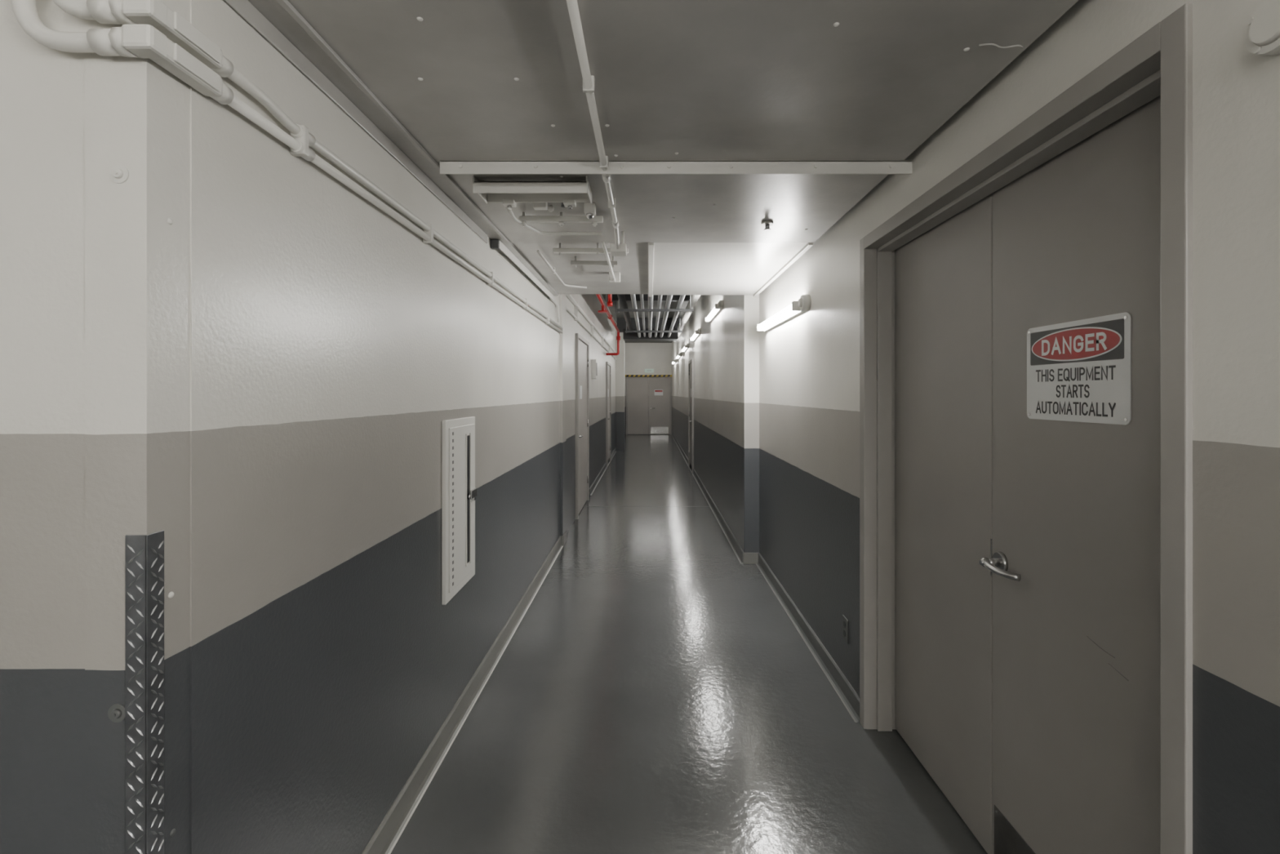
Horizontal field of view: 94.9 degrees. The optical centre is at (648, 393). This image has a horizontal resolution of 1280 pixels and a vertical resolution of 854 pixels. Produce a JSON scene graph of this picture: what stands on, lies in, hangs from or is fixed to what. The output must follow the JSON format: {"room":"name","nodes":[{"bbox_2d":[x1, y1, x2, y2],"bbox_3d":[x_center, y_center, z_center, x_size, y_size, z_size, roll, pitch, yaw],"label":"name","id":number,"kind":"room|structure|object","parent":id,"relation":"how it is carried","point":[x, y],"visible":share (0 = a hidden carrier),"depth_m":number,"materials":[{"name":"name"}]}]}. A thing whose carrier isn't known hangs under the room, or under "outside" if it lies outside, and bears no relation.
{"room":"service corridor","nodes":[
{"label":"service corridor","id":0,"kind":"room"},
{"bbox_2d":[0,0,190,853],"bbox_3d":[-2.045,-0.180,1.145,2.310,3.400,0.209,0,0,0],"label":"wall","id":1,"kind":"structure","parent":0,"point":[95,274],"depth_m":1.04,"materials":[{"name":"paint"}]},
{"bbox_2d":[107,703,124,722],"bbox_3d":[-0.940,0.565,1.036,0.032,0.032,0.010,0,0,0],"label":"wall anchor","id":2,"kind":"object","parent":1,"relation":"attached to","point":[116,713],"visible":1,"depth_m":1.04,"materials":[{"name":"paint"}]},
{"bbox_2d":[109,164,128,183],"bbox_3d":[-0.937,-0.388,1.036,0.032,0.032,0.010,0,0,0],"label":"wall anchor","id":3,"kind":"object","parent":1,"relation":"attached to","point":[119,174],"visible":1,"depth_m":1.04,"materials":[{"name":"white paint"}]},
{"bbox_2d":[124,530,164,853],"bbox_3d":[-0.905,0.885,1.055,0.041,1.270,0.039,0,0,0],"label":"guard","id":4,"kind":"object","parent":1,"relation":"attached to","point":[144,553],"visible":1,"depth_m":1.04,"materials":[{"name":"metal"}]},
{"bbox_2d":[167,217,175,836],"bbox_3d":[-0.890,0.250,1.095,0.007,1.152,0.018,0,0,0],"label":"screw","id":5,"kind":"object","parent":1,"relation":"attached to","point":[170,220],"visible":1,"depth_m":1.09,"materials":[{"name":"white paint"}]},
{"bbox_2d":[190,0,625,853],"bbox_3d":[-1.005,-0.180,11.470,0.290,3.400,20.660,0,0,0],"label":"wall","id":6,"kind":"structure","parent":0,"point":[331,344],"depth_m":1.66,"materials":[{"name":"paint"}]},
{"bbox_2d":[10,0,563,333],"bbox_3d":[-0.971,-0.977,3.417,0.259,0.786,4.846,0,0,0],"label":"conduit","id":7,"kind":"object","parent":6,"relation":"attached to","point":[151,29],"visible":1,"depth_m":1.09,"materials":[{"name":"white metal"}]},
{"bbox_2d":[224,0,511,244],"bbox_3d":[-0.840,-0.842,2.212,0.089,0.050,2.335,0,0,0],"label":"trim","id":8,"kind":"structure","parent":6,"relation":"attached to","point":[244,8],"depth_m":1.66,"materials":[{"name":"grey paint"}]},
{"bbox_2d":[441,416,476,604],"bbox_3d":[-0.863,0.510,2.728,0.048,0.790,0.425,0,0,0],"label":"electrical panel","id":9,"kind":"object","parent":6,"relation":"attached to","point":[459,491],"visible":1,"depth_m":2.66,"materials":[{"name":"white paint"}]},
{"bbox_2d":[361,530,567,853],"bbox_3d":[-0.869,1.470,3.600,0.042,0.100,5.000,0,0,0],"label":"baseboard","id":10,"kind":"structure","parent":6,"relation":"attached to","point":[388,832],"depth_m":2.54,"materials":[{"name":"paint"}]},
{"bbox_2d":[575,333,589,519],"bbox_3d":[-0.858,0.395,7.750,0.064,2.250,1.300,0,0,0],"label":"door","id":11,"kind":"structure","parent":6,"relation":"in","point":[582,345],"depth_m":7.71,"materials":[{"name":"paint"}]},
{"bbox_2d":[565,293,616,359],"bbox_3d":[-0.870,-0.980,10.850,0.044,0.220,9.500,0,0,0],"label":"conduit","id":12,"kind":"object","parent":6,"relation":"attached to","point":[576,307],"visible":0.9,"depth_m":8.08,"materials":[{"name":"white metal"}]},
{"bbox_2d":[591,359,597,378],"bbox_3d":[-0.853,-0.380,9.200,0.075,0.300,0.200,0,0,0],"label":"wall control box","id":13,"kind":"object","parent":6,"relation":"attached to","point":[594,365],"visible":1,"depth_m":9.10,"materials":[{"name":"white paint"}]},
{"bbox_2d":[589,447,616,495],"bbox_3d":[-0.873,1.470,12.175,0.034,0.100,6.850,0,0,0],"label":"baseboard","id":14,"kind":"structure","parent":6,"relation":"attached to","point":[599,476],"depth_m":10.45,"materials":[{"name":"paint"}]},
{"bbox_2d":[605,361,610,466],"bbox_3d":[-0.858,0.430,12.675,0.064,2.180,1.050,0,0,0],"label":"door","id":15,"kind":"structure","parent":6,"relation":"in","point":[607,364],"depth_m":12.19,"materials":[{"name":"paint"}]},
{"bbox_2d":[490,239,559,322],"bbox_3d":[-0.863,-0.769,4.446,0.047,0.186,2.331,0,0,0],"label":"channel","id":16,"kind":"object","parent":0,"point":[496,245],"depth_m":3.96,"materials":[{"name":"grey metal"}]},
{"bbox_2d":[472,175,591,209],"bbox_3d":[-0.473,-0.831,2.443,0.455,0.071,0.215,0,0,0],"label":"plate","id":17,"kind":"object","parent":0,"point":[507,193],"depth_m":2.34,"materials":[{"name":"grey metal"}]},
{"bbox_2d":[615,322,624,450],"bbox_3d":[-0.772,-0.180,15.750,0.235,3.400,0.300,0,0,0],"label":"wall","id":18,"kind":"structure","parent":0,"point":[620,362],"depth_m":15.60,"materials":[{"name":"paint"}]},
{"bbox_2d":[625,342,671,434],"bbox_3d":[0.050,-0.180,21.900,2.400,3.400,0.200,0,0,0],"label":"wall","id":19,"kind":"structure","parent":0,"point":[638,356],"depth_m":21.80,"materials":[{"name":"paint"}]},
{"bbox_2d":[626,376,671,434],"bbox_3d":[-0.007,0.425,21.759,1.705,2.190,0.082,0,0,0],"label":"door","id":20,"kind":"structure","parent":19,"relation":"in","point":[648,398],"depth_m":21.78,"materials":[{"name":"paint"}]},
{"bbox_2d":[625,374,671,376],"bbox_3d":[-0.018,-0.655,21.736,1.725,0.070,0.038,0,0,0],"label":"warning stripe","id":21,"kind":"object","parent":20,"relation":"attached to","point":[625,375],"visible":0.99,"depth_m":21.72,"materials":[{"name":"yellow paint"}]},
{"bbox_2d":[644,368,653,373],"bbox_3d":[0.010,-0.845,21.771,0.360,0.170,0.057,0,0,0],"label":"sign","id":22,"kind":"object","parent":19,"relation":"attached to","point":[646,370],"visible":1,"depth_m":21.75,"materials":[{"name":"white paint"}]},
{"bbox_2d":[248,0,1078,342],"bbox_3d":[-1.075,-1.421,8.900,4.650,1.117,26.200,0,0,0],"label":"ceiling","id":23,"kind":"structure","parent":0,"point":[693,79],"depth_m":1.69,"materials":[{"name":"paint"}]},
{"bbox_2d":[506,202,603,235],"bbox_3d":[-0.429,-0.833,2.804,0.418,0.068,0.409,0,0,0],"label":"hanger","id":24,"kind":"object","parent":23,"relation":"attached to","point":[589,209],"visible":0.98,"depth_m":2.80,"materials":[{"name":"white paint"}]},
{"bbox_2d":[537,240,628,288],"bbox_3d":[-0.394,-0.843,3.953,0.548,0.072,1.507,0,0,0],"label":"hanger","id":25,"kind":"object","parent":23,"relation":"attached to","point":[614,277],"visible":0.95,"depth_m":3.75,"materials":[{"name":"white paint"}]},
{"bbox_2d":[566,0,626,256],"bbox_3d":[-0.163,-0.807,2.100,0.085,0.120,2.200,0,0,0],"label":"conduit","id":26,"kind":"object","parent":23,"relation":"attached to","point":[617,249],"depth_m":1.73,"materials":[{"name":"grey metal"}]},
{"bbox_2d":[595,293,620,355],"bbox_3d":[-0.637,-1.332,8.720,0.295,1.096,6.837,0,0,-2],"label":"pipe","id":27,"kind":"object","parent":23,"relation":"hanging from","point":[604,309],"visible":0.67,"depth_m":9.41,"materials":[{"name":"red metal"}]},
{"bbox_2d":[612,293,701,342],"bbox_3d":[0.000,-1.505,10.150,1.600,0.750,9.700,0,0,0],"label":"pipes","id":28,"kind":"object","parent":23,"relation":"attached to","point":[636,328],"visible":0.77,"depth_m":10.02,"materials":[{"name":"metal"}]},
{"bbox_2d":[440,160,911,173],"bbox_3d":[0.100,-0.842,2.201,1.756,0.050,0.047,0,0,0],"label":"ceiling beam","id":29,"kind":"structure","parent":23,"relation":"attached to","point":[446,166],"depth_m":2.19,"materials":[{"name":"white metal"}]},
{"bbox_2d":[417,17,969,230],"bbox_3d":[0.100,-0.867,2.230,1.474,0.008,1.754,0,0,0],"label":"bolts","id":30,"kind":"object","parent":23,"relation":"attached to","point":[420,19],"depth_m":1.61,"materials":[{"name":"grey metal"}]},
{"bbox_2d":[648,242,813,297],"bbox_3d":[0.471,-1.111,4.290,0.953,0.512,1.819,0,0,0],"label":"ceiling panel","id":31,"kind":"object","parent":23,"relation":"attached to","point":[673,268],"visible":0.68,"depth_m":4.01,"materials":[{"name":"paint"}]},
{"bbox_2d":[761,220,773,231],"bbox_3d":[0.600,-0.848,2.980,0.060,0.039,0.060,0,0,0],"label":"sprinkler head","id":32,"kind":"object","parent":23,"relation":"attached to","point":[767,224],"visible":1,"depth_m":2.97},
{"bbox_2d":[978,43,1023,48],"bbox_3d":[0.878,-0.864,1.461,0.117,0.007,0.022,0,0,0],"label":"wire loop","id":33,"kind":"object","parent":23,"relation":"attached to","point":[984,44],"depth_m":1.46,"materials":[{"name":"grey metal"}]},
{"bbox_2d":[391,434,987,853],"bbox_3d":[-0.950,1.570,8.950,4.900,0.101,26.300,0,0,0],"label":"floor","id":34,"kind":"structure","parent":0,"point":[655,693],"depth_m":2.64,"materials":[{"name":"paint"}]},
{"bbox_2d":[671,0,1279,853],"bbox_3d":[1.050,-0.180,8.900,0.400,3.400,25.800,0,0,0],"label":"wall","id":35,"kind":"structure","parent":0,"point":[776,411],"depth_m":1.06,"materials":[{"name":"paint"}]},
{"bbox_2d":[675,352,681,359],"bbox_3d":[0.807,-1.020,15.973,0.085,0.100,1.355,0,0,0],"label":"lamp","id":36,"kind":"object","parent":35,"relation":"attached to","point":[679,355],"visible":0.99,"depth_m":15.67,"materials":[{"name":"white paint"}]},
{"bbox_2d":[681,343,688,351],"bbox_3d":[0.807,-1.020,13.172,0.085,0.100,1.355,0,0,0],"label":"lamp","id":37,"kind":"object","parent":35,"relation":"attached to","point":[686,346],"visible":1,"depth_m":12.88,"materials":[{"name":"white paint"}]},
{"bbox_2d":[688,358,693,473],"bbox_3d":[0.818,0.430,11.650,0.064,2.180,1.000,0,0,0],"label":"door","id":38,"kind":"structure","parent":35,"relation":"in","point":[691,363],"depth_m":11.71,"materials":[{"name":"paint"}]},
{"bbox_2d":[689,328,701,341],"bbox_3d":[0.807,-1.020,10.273,0.085,0.100,1.355,0,0,0],"label":"lamp","id":39,"kind":"object","parent":35,"relation":"attached to","point":[698,332],"visible":1,"depth_m":9.98,"materials":[{"name":"white paint"}]},
{"bbox_2d":[671,432,743,563],"bbox_3d":[0.833,1.470,13.525,0.034,0.100,16.550,0,0,0],"label":"baseboard","id":40,"kind":"structure","parent":35,"relation":"attached to","point":[736,548],"depth_m":7.06,"materials":[{"name":"paint"}]},
{"bbox_2d":[704,300,723,322],"bbox_3d":[0.807,-1.020,7.372,0.085,0.100,1.355,0,0,0],"label":"lamp","id":41,"kind":"object","parent":35,"relation":"attached to","point":[718,307],"visible":1,"depth_m":7.13,"materials":[{"name":"white paint"}]},
{"bbox_2d":[743,552,758,564],"bbox_3d":[0.913,1.470,5.244,0.143,0.100,0.012,0,0,0],"label":"baseboard","id":42,"kind":"structure","parent":35,"relation":"attached to","point":[748,557],"depth_m":5.24,"materials":[{"name":"paint"}]},
{"bbox_2d":[756,294,810,332],"bbox_3d":[0.943,-0.560,4.247,0.085,0.100,1.345,0,0,0],"label":"lamp","id":43,"kind":"object","parent":35,"relation":"attached to","point":[803,304],"visible":1,"depth_m":3.93,"materials":[{"name":"white paint"}]},
{"bbox_2d":[755,552,860,723],"bbox_3d":[0.968,1.470,3.981,0.034,0.100,2.538,0,0,0],"label":"baseboard","id":44,"kind":"structure","parent":35,"relation":"attached to","point":[842,686],"depth_m":3.41,"materials":[{"name":"paint"}]},
{"bbox_2d":[842,614,848,643],"bbox_3d":[0.981,1.177,2.940,0.008,0.115,0.080,0,0,0],"label":"wall outlet","id":45,"kind":"object","parent":35,"relation":"attached to","point":[845,621],"visible":1,"depth_m":2.93,"materials":[{"name":"paint"}]},
{"bbox_2d":[859,3,1192,853],"bbox_3d":[1.071,0.406,1.890,0.197,2.229,1.650,0,0,0],"label":"door","id":46,"kind":"structure","parent":35,"relation":"in","point":[1026,584],"depth_m":1.67,"materials":[{"name":"paint"}]},
{"bbox_2d":[1026,311,1131,424],"bbox_3d":[1.107,-0.058,1.537,0.004,0.262,0.370,0,0,0],"label":"sign","id":47,"kind":"object","parent":46,"relation":"attached to","point":[1078,371],"visible":1,"depth_m":1.50,"materials":[{"name":"metal"}]},
{"bbox_2d":[1244,0,1279,55],"bbox_3d":[0.969,-0.572,0.905,0.033,0.090,0.090,0,0,0],"label":"junction box","id":48,"kind":"object","parent":35,"relation":"attached to","point":[1262,33],"visible":1,"depth_m":0.91,"materials":[{"name":"white paint"}]}
]}

